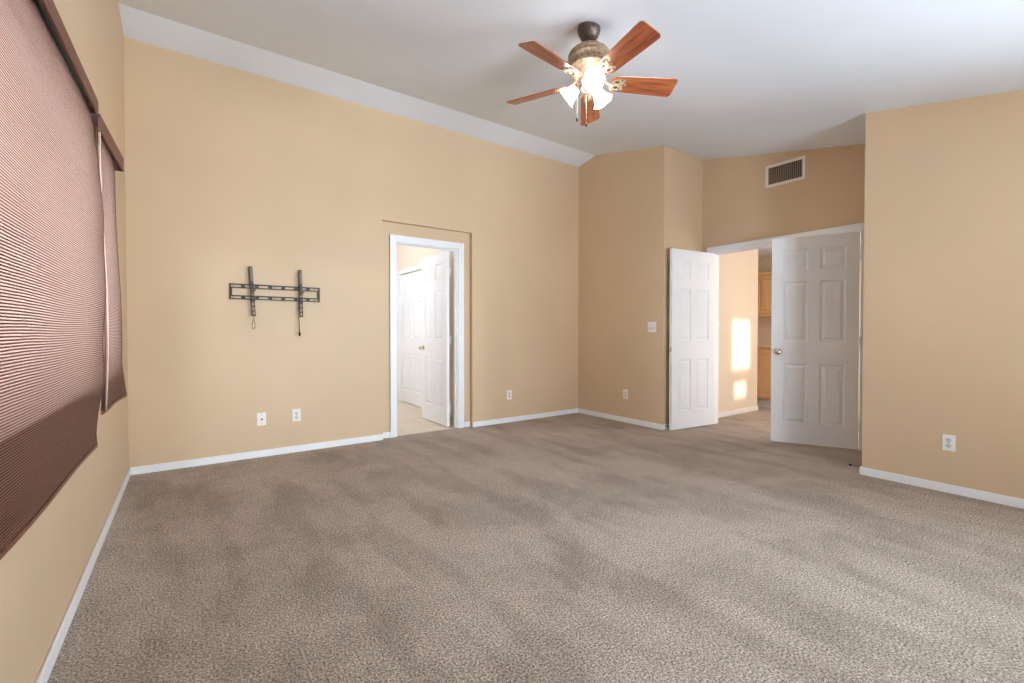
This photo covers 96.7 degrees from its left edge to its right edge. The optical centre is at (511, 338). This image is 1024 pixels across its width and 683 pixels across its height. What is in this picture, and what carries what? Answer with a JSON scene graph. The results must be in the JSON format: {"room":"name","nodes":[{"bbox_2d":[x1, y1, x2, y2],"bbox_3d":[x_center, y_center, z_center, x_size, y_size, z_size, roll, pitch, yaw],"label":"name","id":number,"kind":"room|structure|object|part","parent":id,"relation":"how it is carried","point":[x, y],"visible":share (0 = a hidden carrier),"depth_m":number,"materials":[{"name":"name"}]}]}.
{"room":"empty bedroom","nodes":[
{"label":"empty bedroom","id":0,"kind":"room"},
{"bbox_2d":[0,0,128,682],"bbox_3d":[-0.992,-0.638,0.586,0.150,3.499,7.420,-1,1,-35],"label":"wall","id":1,"kind":"structure","parent":0,"point":[40,575],"depth_m":1.95,"materials":[{"name":"beige paint"}]},
{"bbox_2d":[0,0,105,559],"bbox_3d":[-1.141,-0.256,0.981,0.106,1.452,2.228,-1,1,-34],"label":"blind","id":2,"kind":"object","parent":1,"relation":"attached to","point":[53,272],"visible":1,"depth_m":1.25,"materials":[{"name":"brown"}]},
{"bbox_3d":[-1.122,0.463,1.000,0.025,0.014,2.220,-1,1,-34],"label":"rail","id":3,"kind":"part","parent":2,"relation":"part of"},
{"bbox_3d":[-1.127,-0.943,0.974,0.085,0.069,2.214,-1,1,-35],"label":"head rail","id":4,"kind":"part","parent":2,"relation":"part of","materials":[{"name":"brown"}]},
{"bbox_2d":[35,468,130,682],"bbox_3d":[-0.926,1.080,0.658,0.013,0.062,7.120,-1,1,-35],"label":"baseboard","id":5,"kind":"structure","parent":1,"relation":"attached to","point":[48,664],"depth_m":1.84,"materials":[{"name":"white paint"}]},
{"bbox_2d":[90,113,126,413],"bbox_3d":[-1.979,-0.326,2.203,0.109,1.302,0.670,-1,1,-35],"label":"blind","id":6,"kind":"object","parent":1,"relation":"attached to","point":[111,160],"visible":0.84,"depth_m":2.22,"materials":[{"name":"brown"}]},
{"bbox_3d":[-1.971,-0.926,2.179,0.105,0.092,0.637,-1,1,-35],"label":"head rail","id":7,"kind":"part","parent":6,"relation":"part of","materials":[{"name":"brown"}]},
{"bbox_3d":[-1.955,0.318,2.236,0.020,0.014,0.654,-1,1,-34],"label":"rail","id":8,"kind":"part","parent":6,"relation":"part of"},
{"bbox_2d":[124,37,578,467],"bbox_3d":[-1.045,-0.670,5.021,4.902,3.440,0.170,-1,1,-35],"label":"wall","id":9,"kind":"structure","parent":0,"point":[229,170],"depth_m":4.26,"materials":[{"name":"beige paint"}]},
{"bbox_2d":[131,434,382,474],"bbox_3d":[-2.159,1.031,4.141,2.013,0.062,0.013,-1,1,-35],"label":"baseboard","id":10,"kind":"structure","parent":9,"relation":"attached to","point":[298,448],"depth_m":4.01,"materials":[{"name":"white paint"}]},
{"bbox_2d":[257,412,265,425],"bbox_3d":[-2.242,0.723,4.075,0.072,0.116,0.016,-1,1,-35],"label":"outlet","id":11,"kind":"object","parent":9,"relation":"attached to","point":[261,417],"visible":1,"depth_m":4.08,"materials":[{"name":"white plastic"}]},
{"bbox_2d":[229,266,319,335],"bbox_3d":[-2.125,-0.326,4.119,0.736,0.612,0.056,-1,1,-35],"label":"wall bracket","id":12,"kind":"object","parent":9,"relation":"attached to","point":[300,287],"visible":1,"depth_m":4.11,"materials":[{"name":"black metal"}]},
{"bbox_3d":[-2.282,-0.412,3.998,0.048,0.436,0.037,-1,1,-35],"label":"mounting arm","id":13,"kind":"part","parent":12,"relation":"part of","materials":[{"name":"black metal"}]},
{"bbox_3d":[-2.134,-0.410,4.130,0.736,0.136,0.026,-1,1,-35],"label":"wall plate","id":14,"kind":"part","parent":12,"relation":"part of","materials":[{"name":"black metal"}]},
{"bbox_3d":[-1.959,-0.416,4.228,0.042,0.435,0.037,-1,1,-35],"label":"mounting arm","id":15,"kind":"part","parent":12,"relation":"part of","materials":[{"name":"black metal"}]},
{"bbox_2d":[292,409,300,421],"bbox_3d":[-2.009,0.716,4.245,0.072,0.116,0.009,-1,1,-35],"label":"power outlet","id":16,"kind":"object","parent":9,"relation":"attached to","point":[296,413],"visible":1,"depth_m":4.24,"materials":[{"name":"white plastic"}]},
{"bbox_2d":[383,432,389,438],"bbox_3d":[-1.332,1.022,4.802,0.099,0.062,0.013,-1,1,-35],"label":"baseboard","id":17,"kind":"structure","parent":9,"relation":"attached to","point":[385,434],"depth_m":4.80,"materials":[{"name":"white paint"}]},
{"bbox_2d":[389,234,463,437],"bbox_3d":[-0.959,-0.027,5.116,0.889,2.152,0.129,-1,1,-35],"label":"trim","id":18,"kind":"structure","parent":9,"relation":"attached to","point":[458,253],"depth_m":5.26,"materials":[{"name":"white paint"}]},
{"bbox_2d":[419,251,450,425],"bbox_3d":[-0.948,0.002,5.628,0.157,2.062,0.752,-1,1,-35],"label":"door","id":19,"kind":"structure","parent":9,"relation":"in","point":[435,270],"depth_m":5.59,"materials":[{"name":"white paint"}]},
{"bbox_2d":[464,421,469,426],"bbox_3d":[-0.529,1.014,5.372,0.077,0.062,0.013,-1,1,-35],"label":"baseboard","id":20,"kind":"structure","parent":9,"relation":"attached to","point":[466,424],"depth_m":5.37,"materials":[{"name":"white paint"}]},
{"bbox_2d":[507,390,511,399],"bbox_3d":[-0.033,0.701,5.649,0.072,0.116,0.009,-1,1,-35],"label":"power outlet","id":21,"kind":"object","parent":9,"relation":"attached to","point":[509,392],"visible":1,"depth_m":5.65,"materials":[{"name":"white plastic"}]},
{"bbox_2d":[473,408,577,426],"bbox_3d":[0.231,1.008,5.839,1.701,0.062,0.013,-1,1,-35],"label":"baseboard","id":22,"kind":"structure","parent":9,"relation":"attached to","point":[569,411],"depth_m":5.77,"materials":[{"name":"white paint"}]},
{"bbox_2d":[396,245,452,413],"bbox_3d":[-2.085,-0.359,7.832,0.120,2.740,5.610,-1,1,-35],"label":"wall","id":23,"kind":"structure","parent":0,"point":[406,256],"depth_m":6.37,"materials":[{"name":"beige paint"}]},
{"bbox_2d":[397,264,420,400],"bbox_3d":[-1.507,-0.031,7.008,0.139,2.106,1.062,-1,1,-35],"label":"trim","id":24,"kind":"structure","parent":23,"relation":"attached to","point":[418,267],"depth_m":7.36,"materials":[{"name":"white paint"}]},
{"bbox_2d":[400,270,421,407],"bbox_3d":[-1.529,0.004,6.994,0.035,2.020,0.900,-1,1,-35],"label":"door","id":25,"kind":"structure","parent":23,"relation":"in","point":[410,283],"depth_m":7.00,"materials":[{"name":"white paint"}]},
{"bbox_2d":[47,401,1023,682],"bbox_3d":[0.767,1.085,5.376,8.539,0.080,13.150,-1,1,-35],"label":"floor","id":26,"kind":"structure","parent":0,"point":[574,547],"depth_m":2.17,"materials":[{"name":"carpet"}]},
{"bbox_2d":[757,348,770,407],"bbox_3d":[3.925,0.583,6.785,0.483,0.885,1.600,-1,1,-35],"label":"base cabinet","id":27,"kind":"object","parent":26,"relation":"on","point":[763,354],"visible":0.02,"depth_m":6.72,"materials":[{"name":"brown wood"}]},
{"bbox_2d":[758,345,770,347],"bbox_3d":[3.932,0.121,6.784,0.466,0.036,1.640,-1,1,-35],"label":"countertop","id":28,"kind":"structure","parent":27,"relation":"on","point":[759,346],"depth_m":6.70,"materials":[{"name":"beige"}]},
{"bbox_2d":[117,0,1023,166],"bbox_3d":[1.322,-1.920,2.213,5.829,1.139,7.420,-1,1,-35],"label":"ceiling","id":29,"kind":"structure","parent":0,"point":[755,77],"depth_m":3.21,"materials":[{"name":"paint"}]},
{"bbox_2d":[506,21,677,126],"bbox_3d":[0.461,-1.595,2.743,1.054,0.615,1.060,-1,1,-35],"label":"ceiling fan","id":30,"kind":"object","parent":29,"relation":"hanging from","point":[590,60],"visible":1,"depth_m":2.69,"materials":[{"name":"brown wood"}]},
{"bbox_3d":[0.168,-1.563,2.933,0.412,0.048,0.134,0,1,29],"label":"blade","id":31,"kind":"part","parent":30,"relation":"part of","materials":[{"name":"brown wood"}]},
{"bbox_3d":[0.220,-1.558,2.535,0.412,0.048,0.134,-1,1,-43],"label":"blade","id":32,"kind":"part","parent":30,"relation":"part of","materials":[{"name":"brown wood"}]},
{"bbox_3d":[0.352,-1.498,2.833,0.120,0.120,0.113,0,1,-4],"label":"lamp shade","id":33,"kind":"part","parent":30,"relation":"part of","materials":[{"name":"white glass"}]},
{"bbox_3d":[0.530,-1.565,3.104,0.134,0.048,0.412,0,1,11],"label":"blade","id":34,"kind":"part","parent":30,"relation":"part of","materials":[{"name":"brown wood"}]},
{"bbox_3d":[0.469,-1.512,2.658,0.055,0.057,0.062,-1,1,-35],"label":"bulb","id":35,"kind":"part","parent":30,"relation":"part of","materials":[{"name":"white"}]},
{"bbox_3d":[0.465,-1.495,2.637,0.116,0.120,0.120,-1,1,-35],"label":"lamp shade","id":36,"kind":"part","parent":30,"relation":"part of","materials":[{"name":"white glass"}]},
{"bbox_3d":[0.569,-1.498,2.854,0.113,0.120,0.120,0,1,18],"label":"lamp shade","id":37,"kind":"part","parent":30,"relation":"part of","materials":[{"name":"white glass"}]},
{"bbox_3d":[0.614,-1.556,2.461,0.134,0.048,0.412,0,1,-25],"label":"blade","id":38,"kind":"part","parent":30,"relation":"part of","materials":[{"name":"brown wood"}]},
{"bbox_3d":[0.806,-1.561,2.813,0.412,0.048,0.134,0,1,-7],"label":"blade","id":39,"kind":"part","parent":30,"relation":"part of","materials":[{"name":"brown wood"}]},
{"bbox_2d":[578,146,670,424],"bbox_3d":[1.358,-0.710,5.801,0.120,3.499,1.441,-1,1,-35],"label":"wall","id":40,"kind":"structure","parent":0,"point":[625,196],"depth_m":5.63,"materials":[{"name":"beige paint"}]},
{"bbox_2d":[578,408,662,429],"bbox_3d":[1.322,1.009,5.761,0.013,0.062,1.378,-1,1,-35],"label":"baseboard","id":41,"kind":"structure","parent":40,"relation":"attached to","point":[583,411],"depth_m":5.67,"materials":[{"name":"white paint"}]},
{"bbox_2d":[623,389,627,398],"bbox_3d":[1.407,0.691,5.641,0.009,0.116,0.072,-1,1,-35],"label":"power outlet","id":42,"kind":"object","parent":40,"relation":"attached to","point":[625,392],"visible":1,"depth_m":5.64,"materials":[{"name":"white plastic"}]},
{"bbox_2d":[648,322,655,331],"bbox_3d":[1.632,-0.132,5.311,0.011,0.116,0.116,-1,1,-35],"label":"light switch","id":43,"kind":"object","parent":40,"relation":"attached to","point":[651,325],"visible":1,"depth_m":5.31,"materials":[{"name":"white plastic"}]},
{"bbox_2d":[670,148,702,251],"bbox_3d":[2.049,-0.593,5.484,0.637,3.273,0.120,-1,1,-35],"label":"wall","id":44,"kind":"structure","parent":0,"point":[686,170],"depth_m":5.41,"materials":[{"name":"beige paint"}]},
{"bbox_2d":[718,249,757,412],"bbox_3d":[2.930,-0.136,6.166,1.342,2.340,0.120,-1,1,-35],"label":"wall","id":45,"kind":"structure","parent":0,"point":[738,271],"depth_m":6.20,"materials":[{"name":"beige paint"}]},
{"bbox_2d":[668,248,714,429],"bbox_3d":[2.092,0.010,5.332,0.738,2.048,0.096,0,1,-29],"label":"door","id":46,"kind":"structure","parent":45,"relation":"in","point":[692,273],"depth_m":5.27,"materials":[{"name":"white paint"}]},
{"bbox_2d":[718,406,757,417],"bbox_3d":[2.974,1.004,6.132,1.355,0.062,0.013,-1,1,-35],"label":"baseboard","id":47,"kind":"structure","parent":45,"relation":"attached to","point":[755,408],"depth_m":6.19,"materials":[{"name":"white paint"}]},
{"bbox_2d":[707,223,863,450],"bbox_3d":[2.901,-0.021,4.930,0.139,2.144,1.632,-1,1,-35],"label":"door frame","id":48,"kind":"structure","parent":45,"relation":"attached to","point":[859,227],"depth_m":5.02,"materials":[{"name":"white paint"}]},
{"bbox_2d":[771,232,861,449],"bbox_3d":[2.959,0.022,4.460,0.728,2.048,0.157,0,1,29],"label":"door","id":49,"kind":"structure","parent":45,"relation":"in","point":[816,341],"depth_m":4.44,"materials":[{"name":"white paint"}]},
{"bbox_3d":[2.694,0.134,4.607,0.061,0.061,0.157,0,1,29],"label":"knob","id":50,"kind":"part","parent":49,"relation":"part of","materials":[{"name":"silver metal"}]},
{"bbox_2d":[702,144,864,252],"bbox_3d":[2.948,-0.597,4.872,0.120,3.298,2.157,-1,1,-35],"label":"wall","id":51,"kind":"structure","parent":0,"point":[737,206],"depth_m":4.88,"materials":[{"name":"beige paint"}]},
{"bbox_2d":[765,155,805,187],"bbox_3d":[2.893,-1.760,4.824,0.008,0.240,0.396,-1,1,-35],"label":"air vent","id":52,"kind":"object","parent":51,"relation":"attached to","point":[780,173],"visible":1,"depth_m":4.81,"materials":[{"name":"white plastic"}]},
{"bbox_2d":[758,244,860,409],"bbox_3d":[4.761,-0.136,6.143,0.120,2.340,5.300,-1,1,-35],"label":"wall","id":53,"kind":"structure","parent":0,"point":[764,263],"depth_m":7.13,"materials":[{"name":"beige paint"}]},
{"bbox_2d":[758,271,771,316],"bbox_3d":[3.978,-0.663,6.805,0.353,0.665,1.600,-1,1,-35],"label":"upper cabinet","id":54,"kind":"object","parent":53,"relation":"attached to","point":[764,278],"visible":0.05,"depth_m":6.82,"materials":[{"name":"brown wood"}]},
{"bbox_2d":[758,234,860,257],"bbox_3d":[4.128,-1.319,5.645,2.710,0.120,5.350,-1,1,-35],"label":"ceiling","id":55,"kind":"structure","parent":0,"point":[764,252],"depth_m":6.75,"materials":[{"name":"paint"}]},
{"bbox_2d":[862,90,1023,498],"bbox_3d":[3.947,-0.340,1.980,0.120,2.864,3.962,-1,1,-35],"label":"wall","id":56,"kind":"structure","parent":0,"point":[943,311],"depth_m":3.17,"materials":[{"name":"beige paint"}]},
{"bbox_2d":[859,466,1023,508],"bbox_3d":[3.846,1.061,2.027,0.013,0.062,3.825,-1,1,-35],"label":"baseboard","id":57,"kind":"structure","parent":56,"relation":"attached to","point":[952,489],"depth_m":3.17,"materials":[{"name":"white paint"}]},
{"bbox_2d":[942,434,955,451],"bbox_3d":[3.037,0.726,3.165,0.009,0.111,0.069,-1,1,-35],"label":"power outlet","id":58,"kind":"object","parent":56,"relation":"attached to","point":[948,441],"visible":1,"depth_m":3.16,"materials":[{"name":"white plastic"}]}
]}

